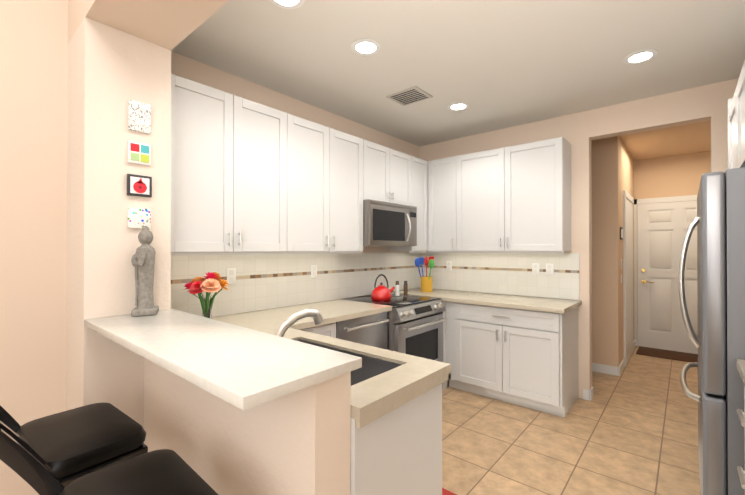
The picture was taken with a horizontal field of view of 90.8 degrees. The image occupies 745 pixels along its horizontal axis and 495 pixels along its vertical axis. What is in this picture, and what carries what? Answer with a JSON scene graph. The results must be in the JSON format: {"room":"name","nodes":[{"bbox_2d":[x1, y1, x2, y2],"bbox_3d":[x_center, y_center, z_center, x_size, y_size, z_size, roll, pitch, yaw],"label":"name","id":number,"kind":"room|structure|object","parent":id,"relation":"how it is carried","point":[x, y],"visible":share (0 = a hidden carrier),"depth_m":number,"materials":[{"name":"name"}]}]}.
{"room":"kitchen","nodes":[
{"label":"kitchen","id":0,"kind":"room"},
{"bbox_2d":[0,0,744,494],"bbox_3d":[0.127,-0.315,1.453,3.600,3.420,10.880,0,0,40],"label":"wall","id":1,"kind":"structure","parent":0,"point":[76,76],"depth_m":2.08,"materials":[{"name":"beige paint"}]},
{"bbox_2d":[128,99,150,133],"bbox_3d":[-1.165,-0.653,1.839,0.012,0.148,0.098,0,0,40],"label":"picture","id":2,"kind":"object","parent":1,"relation":"attached to","point":[139,116],"visible":1,"depth_m":1.83},
{"bbox_2d":[128,141,150,165],"bbox_3d":[-1.165,-0.471,1.838,0.014,0.105,0.100,0,0,40],"label":"picture","id":3,"kind":"object","parent":1,"relation":"attached to","point":[139,153],"visible":1,"depth_m":1.83,"materials":[{"name":"white"}]},
{"bbox_2d":[127,174,151,197],"bbox_3d":[-1.163,-0.308,1.836,0.017,0.105,0.108,0,0,40],"label":"picture","id":4,"kind":"object","parent":1,"relation":"attached to","point":[139,185],"visible":1,"depth_m":1.83,"materials":[{"name":"paper"}]},
{"bbox_2d":[128,207,150,228],"bbox_3d":[-1.165,-0.146,1.837,0.012,0.100,0.100,0,0,40],"label":"picture","id":5,"kind":"object","parent":1,"relation":"attached to","point":[139,217],"visible":1,"depth_m":1.83},
{"bbox_2d":[171,73,290,255],"bbox_3d":[-1.012,-0.466,2.455,0.324,1.028,0.831,0,0,40],"label":"upper cabinet","id":6,"kind":"object","parent":1,"relation":"attached to","point":[248,177],"depth_m":2.31,"materials":[{"name":"white wood"}]},
{"bbox_2d":[270,0,304,8],"bbox_3d":[-0.438,-1.268,1.859,0.188,0.008,0.188,0,0,40],"label":"recessed light","id":7,"kind":"object","parent":1,"relation":"in","point":[289,4],"visible":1,"depth_m":1.91,"materials":[{"name":"white"}]},
{"bbox_2d":[171,252,418,316],"bbox_3d":[-0.406,0.272,3.404,0.010,0.436,3.071,0,0,40],"label":"tile backsplash","id":8,"kind":"structure","parent":1,"relation":"attached to","point":[268,281],"depth_m":3.03,"materials":[{"name":"tile"}]},
{"bbox_2d":[227,268,235,283],"bbox_3d":[-1.024,0.209,2.667,0.005,0.115,0.070,0,0,40],"label":"electrical outlet plate","id":9,"kind":"object","parent":8,"relation":"attached to","point":[231,275],"depth_m":2.66,"materials":[{"name":"white plastic"}]},
{"bbox_2d":[311,265,316,277],"bbox_3d":[-0.518,0.212,3.260,0.005,0.115,0.070,0,0,40],"label":"electrical outlet plate","id":10,"kind":"object","parent":8,"relation":"attached to","point":[313,267],"depth_m":3.26,"materials":[{"name":"white plastic"}]},
{"bbox_2d":[291,115,366,253],"bbox_3d":[-0.474,-0.462,3.087,0.324,1.028,0.831,0,0,40],"label":"upper cabinet","id":11,"kind":"object","parent":1,"relation":"attached to","point":[329,165],"depth_m":2.96,"materials":[{"name":"white wood"}]},
{"bbox_2d":[351,38,380,54],"bbox_3d":[-0.042,-1.266,2.324,0.188,0.008,0.188,0,0,40],"label":"recessed light","id":12,"kind":"object","parent":1,"relation":"in","point":[365,46],"visible":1,"depth_m":2.31,"materials":[{"name":"white"}]},
{"bbox_2d":[367,141,414,252],"bbox_3d":[0.042,-0.459,3.693,0.324,1.028,0.760,0,0,40],"label":"upper cabinet","id":13,"kind":"object","parent":1,"relation":"attached to","point":[390,172],"depth_m":3.61,"materials":[{"name":"white wood"}]},
{"bbox_2d":[363,199,416,246],"bbox_3d":[0.090,-0.218,3.651,0.448,0.416,0.752,0,0,40],"label":"over-the-range microwave","id":14,"kind":"object","parent":13,"relation":"attached to","point":[387,224],"visible":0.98,"depth_m":3.46,"materials":[{"name":"silver metal"}]},
{"bbox_2d":[386,86,432,105],"bbox_3d":[0.309,-1.261,3.075,0.300,0.009,0.260,0,0,40],"label":"air vent","id":15,"kind":"object","parent":1,"relation":"in","point":[412,95],"visible":0.98,"depth_m":3.06,"materials":[{"name":"beige metal"}]},
{"bbox_2d":[415,157,427,252],"bbox_3d":[0.393,-0.457,4.104,0.324,1.028,0.321,0,0,40],"label":"upper cabinet","id":16,"kind":"object","parent":1,"relation":"attached to","point":[421,166],"depth_m":4.04,"materials":[{"name":"white wood"}]},
{"bbox_2d":[428,156,455,252],"bbox_3d":[0.854,-0.457,4.137,0.362,1.028,0.326,0,0,40],"label":"upper cabinet","id":17,"kind":"object","parent":1,"relation":"attached to","point":[441,172],"depth_m":4.01,"materials":[{"name":"white wood"}]},
{"bbox_2d":[448,102,468,110],"bbox_3d":[0.768,-1.260,3.289,0.188,0.008,0.188,0,0,40],"label":"recessed light","id":18,"kind":"object","parent":1,"relation":"in","point":[457,106],"visible":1,"depth_m":3.29,"materials":[{"name":"white"}]},
{"bbox_2d":[419,252,579,299],"bbox_3d":[1.267,0.275,3.989,1.738,0.436,0.011,0,0,40],"label":"tile backsplash","id":19,"kind":"structure","parent":1,"relation":"attached to","point":[498,273],"depth_m":3.86,"materials":[{"name":"tile"}]},
{"bbox_2d":[446,261,451,270],"bbox_3d":[0.895,0.217,4.295,0.070,0.115,0.006,0,0,40],"label":"electrical outlet plate","id":20,"kind":"object","parent":19,"relation":"attached to","point":[448,263],"depth_m":4.29,"materials":[{"name":"white plastic"}]},
{"bbox_2d":[532,263,538,274],"bbox_3d":[1.630,0.214,3.669,0.070,0.115,0.006,0,0,40],"label":"electrical outlet plate","id":21,"kind":"object","parent":19,"relation":"attached to","point":[535,266],"depth_m":3.67,"materials":[{"name":"white plastic"}]},
{"bbox_2d":[546,263,553,274],"bbox_3d":[1.729,0.214,3.585,0.070,0.115,0.006,0,0,40],"label":"electrical outlet plate","id":22,"kind":"object","parent":19,"relation":"attached to","point":[549,267],"depth_m":3.58,"materials":[{"name":"white plastic"}]},
{"bbox_2d":[456,137,570,252],"bbox_3d":[1.383,-0.459,3.686,1.028,1.028,0.326,0,0,40],"label":"upper cabinet","id":23,"kind":"object","parent":1,"relation":"attached to","point":[514,199],"depth_m":3.50,"materials":[{"name":"white wood"}]},
{"bbox_2d":[592,363,617,375],"bbox_3d":[2.309,1.362,4.358,1.001,0.094,0.012,0,0,40],"label":"baseboard","id":24,"kind":"structure","parent":1,"relation":"attached to","point":[612,370],"depth_m":4.10,"materials":[{"name":"white wood"}]},
{"bbox_2d":[620,227,622,239],"bbox_3d":[2.852,-0.161,4.208,0.012,0.140,0.170,0,0,40],"label":"picture frame","id":25,"kind":"object","parent":1,"relation":"attached to","point":[621,233],"visible":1,"depth_m":4.17,"materials":[{"name":"grey plastic"}]},
{"bbox_2d":[619,339,634,375],"bbox_3d":[3.248,1.364,4.661,0.022,0.094,1.691,0,0,40],"label":"baseboard","id":26,"kind":"structure","parent":1,"relation":"attached to","point":[622,365],"depth_m":4.20,"materials":[{"name":"white wood"}]},
{"bbox_2d":[623,190,633,366],"bbox_3d":[3.281,0.366,4.700,0.024,2.089,0.920,0,0,40],"label":"door frame","id":27,"kind":"structure","parent":1,"relation":"attached to","point":[628,200],"depth_m":4.58,"materials":[{"name":"white wood"}]},
{"bbox_2d":[623,49,657,63],"bbox_3d":[1.779,-1.265,2.441,0.188,0.008,0.188,0,0,40],"label":"recessed light","id":28,"kind":"object","parent":1,"relation":"in","point":[641,56],"visible":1,"depth_m":2.43,"materials":[{"name":"white"}]},
{"bbox_2d":[634,195,697,353],"bbox_3d":[4.140,0.358,4.965,1.060,2.109,0.077,0,0,40],"label":"door","id":29,"kind":"structure","parent":1,"relation":"attached to","point":[660,227],"depth_m":5.08,"materials":[{"name":"white wood"}]},
{"bbox_2d":[728,98,731,168],"bbox_3d":[2.315,-0.662,1.919,0.626,0.540,0.471,0,0,40],"label":"upper cabinet","id":30,"kind":"object","parent":1,"relation":"attached to","point":[729,100],"depth_m":2.25,"materials":[{"name":"white wood"}]},
{"bbox_2d":[732,61,744,168],"bbox_3d":[2.015,-0.664,1.566,0.626,0.540,0.455,0,0,40],"label":"upper cabinet","id":31,"kind":"object","parent":1,"relation":"attached to","point":[736,130],"depth_m":1.89,"materials":[{"name":"white wood"}]},
{"bbox_2d":[442,346,700,494],"bbox_3d":[0.127,1.435,1.444,3.600,0.080,10.880,0,0,40],"label":"floor","id":32,"kind":"structure","parent":0,"point":[632,429],"depth_m":2.67,"materials":[{"name":"beige tile"}]},
{"bbox_2d":[0,403,147,487],"bbox_3d":[-1.084,0.876,1.247,0.465,1.034,0.593,0,0,40],"label":"bar stool","id":33,"kind":"object","parent":32,"relation":"on","point":[65,448],"visible":0.81,"depth_m":1.23,"materials":[{"name":"black leather"}]},
{"bbox_2d":[0,429,217,494],"bbox_3d":[-0.654,0.874,0.894,0.459,1.034,0.593,0,0,40],"label":"bar stool","id":34,"kind":"object","parent":32,"relation":"on","point":[164,472],"visible":1,"depth_m":0.97,"materials":[{"name":"black leather"}]},
{"bbox_2d":[144,358,350,494],"bbox_3d":[-0.610,0.876,1.483,1.309,1.038,0.140,0,0,40],"label":"wall","id":35,"kind":"structure","parent":32,"relation":"on","point":[298,442],"depth_m":1.19,"materials":[{"name":"beige paint"}]},
{"bbox_2d":[84,309,361,409],"bbox_3d":[-0.671,0.340,1.375,1.358,0.030,0.383,0,0,40],"label":"countertop","id":36,"kind":"structure","parent":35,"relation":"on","point":[241,368],"depth_m":1.11,"materials":[{"name":"stone"}]},
{"bbox_2d":[131,226,158,315],"bbox_3d":[-1.115,0.111,1.805,0.156,0.430,0.144,0,0,40],"label":"statue","id":37,"kind":"object","parent":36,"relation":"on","point":[143,260],"visible":1,"depth_m":1.76,"materials":[{"name":"grey stone"}]},
{"bbox_2d":[301,322,335,337],"bbox_3d":[-0.831,0.962,2.437,0.611,0.874,1.048,0,0,40],"label":"base cabinet","id":38,"kind":"object","parent":32,"relation":"on","point":[329,330],"visible":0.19,"depth_m":2.56,"materials":[{"name":"white wood"}]},
{"bbox_2d":[248,299,391,326],"bbox_3d":[-0.424,0.507,2.886,0.649,0.038,1.059,0,0,40],"label":"countertop","id":39,"kind":"structure","parent":38,"relation":"on","point":[331,311],"depth_m":2.85,"materials":[{"name":"beige stone"}]},
{"bbox_2d":[212,312,450,428],"bbox_3d":[-0.531,0.513,1.888,1.782,0.060,0.600,0,0,40],"label":"countertop","id":40,"kind":"structure","parent":38,"relation":"on","point":[412,377],"depth_m":1.42,"materials":[{"name":"beige stone"}]},
{"bbox_2d":[183,272,228,318],"bbox_3d":[-1.028,0.319,2.272,0.274,0.331,0.230,0,0,40],"label":"bouquet","id":41,"kind":"object","parent":40,"relation":"on","point":[211,283],"visible":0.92,"depth_m":2.24,"materials":[{"name":"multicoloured plant"}]},
{"bbox_2d":[275,309,323,336],"bbox_3d":[-0.365,0.372,1.562,0.165,0.217,0.310,0,0,40],"label":"tap","id":42,"kind":"object","parent":40,"relation":"on","point":[315,315],"visible":0.48,"depth_m":1.53,"materials":[{"name":"silver metal"}]},
{"bbox_2d":[295,339,402,385],"bbox_3d":[-0.242,0.595,1.624,0.706,0.202,0.366,0,0,40],"label":"sink basin","id":43,"kind":"object","parent":40,"relation":"in","point":[371,367],"visible":0.06,"depth_m":1.68,"materials":[{"name":"silver metal"}]},
{"bbox_2d":[335,311,388,349],"bbox_3d":[-0.262,0.967,3.044,0.636,0.871,0.604,0,0,40],"label":"dishwasher","id":44,"kind":"object","parent":32,"relation":"on","point":[370,330],"visible":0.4,"depth_m":2.90,"materials":[{"name":"grey metal"}]},
{"bbox_2d":[341,293,446,361],"bbox_3d":[0.217,0.949,3.536,0.767,0.912,0.752,0,0,40],"label":"range","id":45,"kind":"object","parent":32,"relation":"on","point":[415,325],"visible":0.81,"depth_m":3.31,"materials":[{"name":"silver metal"}]},
{"bbox_2d":[371,274,394,300],"bbox_3d":[0.092,0.372,3.490,0.199,0.241,0.222,0,0,40],"label":"kettle","id":46,"kind":"object","parent":45,"relation":"on","point":[381,292],"visible":1,"depth_m":3.42,"materials":[{"name":"red metal"}]},
{"bbox_2d":[395,281,398,295],"bbox_3d":[0.256,0.419,3.782,0.043,0.150,0.043,0,0,28],"label":"shaker","id":47,"kind":"object","parent":45,"relation":"on","point":[397,282],"depth_m":3.76,"materials":[{"name":"white"}]},
{"bbox_2d":[403,281,407,295],"bbox_3d":[0.340,0.419,3.782,0.043,0.150,0.043,0,0,28],"label":"shaker","id":48,"kind":"object","parent":45,"relation":"on","point":[405,289],"depth_m":3.76,"materials":[{"name":"brown glass"}]},
{"bbox_2d":[351,384,441,494],"bbox_3d":[-0.328,0.958,1.680,1.165,0.874,0.521,0,0,40],"label":"base cabinet","id":49,"kind":"object","parent":32,"relation":"on","point":[397,451],"visible":0.1,"depth_m":1.29,"materials":[{"name":"white"}]},
{"bbox_2d":[442,488,456,494],"bbox_3d":[0.073,1.393,2.120,0.700,0.008,0.440,0,0,40],"label":"rug","id":50,"kind":"object","parent":32,"relation":"on","point":[445,492],"depth_m":2.08,"materials":[{"name":"red carpet"}]},
{"bbox_2d":[443,301,578,417],"bbox_3d":[1.321,0.968,3.542,1.060,0.874,0.613,0,0,40],"label":"base cabinet","id":51,"kind":"object","parent":32,"relation":"on","point":[525,358],"depth_m":3.25,"materials":[{"name":"white wood"}]},
{"bbox_2d":[391,288,581,313],"bbox_3d":[1.055,0.512,3.746,1.787,0.038,0.652,0,0,40],"label":"countertop","id":52,"kind":"structure","parent":51,"relation":"on","point":[554,305],"depth_m":3.47,"materials":[{"name":"beige stone"}]},
{"bbox_2d":[415,256,433,291],"bbox_3d":[0.606,0.295,4.117,0.251,0.398,0.185,0,0,40],"label":"utensil crock","id":53,"kind":"object","parent":52,"relation":"on","point":[426,283],"visible":1,"depth_m":4.07,"materials":[{"name":"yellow ceramic"}]},
{"bbox_2d":[636,346,697,362],"bbox_3d":[3.976,1.406,4.759,0.880,0.011,0.480,0,0,40],"label":"rug","id":54,"kind":"object","parent":32,"relation":"on","point":[671,355],"visible":0.6,"depth_m":4.81,"materials":[{"name":"brown fabric"}]},
{"bbox_2d":[678,167,744,494],"bbox_3d":[2.063,0.524,1.819,0.843,1.744,0.905,0,0,40],"label":"refrigerator","id":55,"kind":"object","parent":32,"relation":"on","point":[718,221],"visible":1,"depth_m":1.66,"materials":[{"name":"grey metal"}]},
{"bbox_2d":[737,386,744,488],"bbox_3d":[1.637,0.955,1.128,0.643,0.874,0.636,0,0,40],"label":"base cabinet","id":56,"kind":"object","parent":32,"relation":"on","point":[741,415],"depth_m":1.37,"materials":[{"name":"white wood"}]},
{"bbox_2d":[736,359,744,385],"bbox_3d":[1.388,0.497,0.857,0.667,0.038,1.375,0,0,40],"label":"countertop","id":57,"kind":"structure","parent":56,"relation":"on","point":[740,364],"depth_m":1.49,"materials":[{"name":"beige stone"}]}
]}

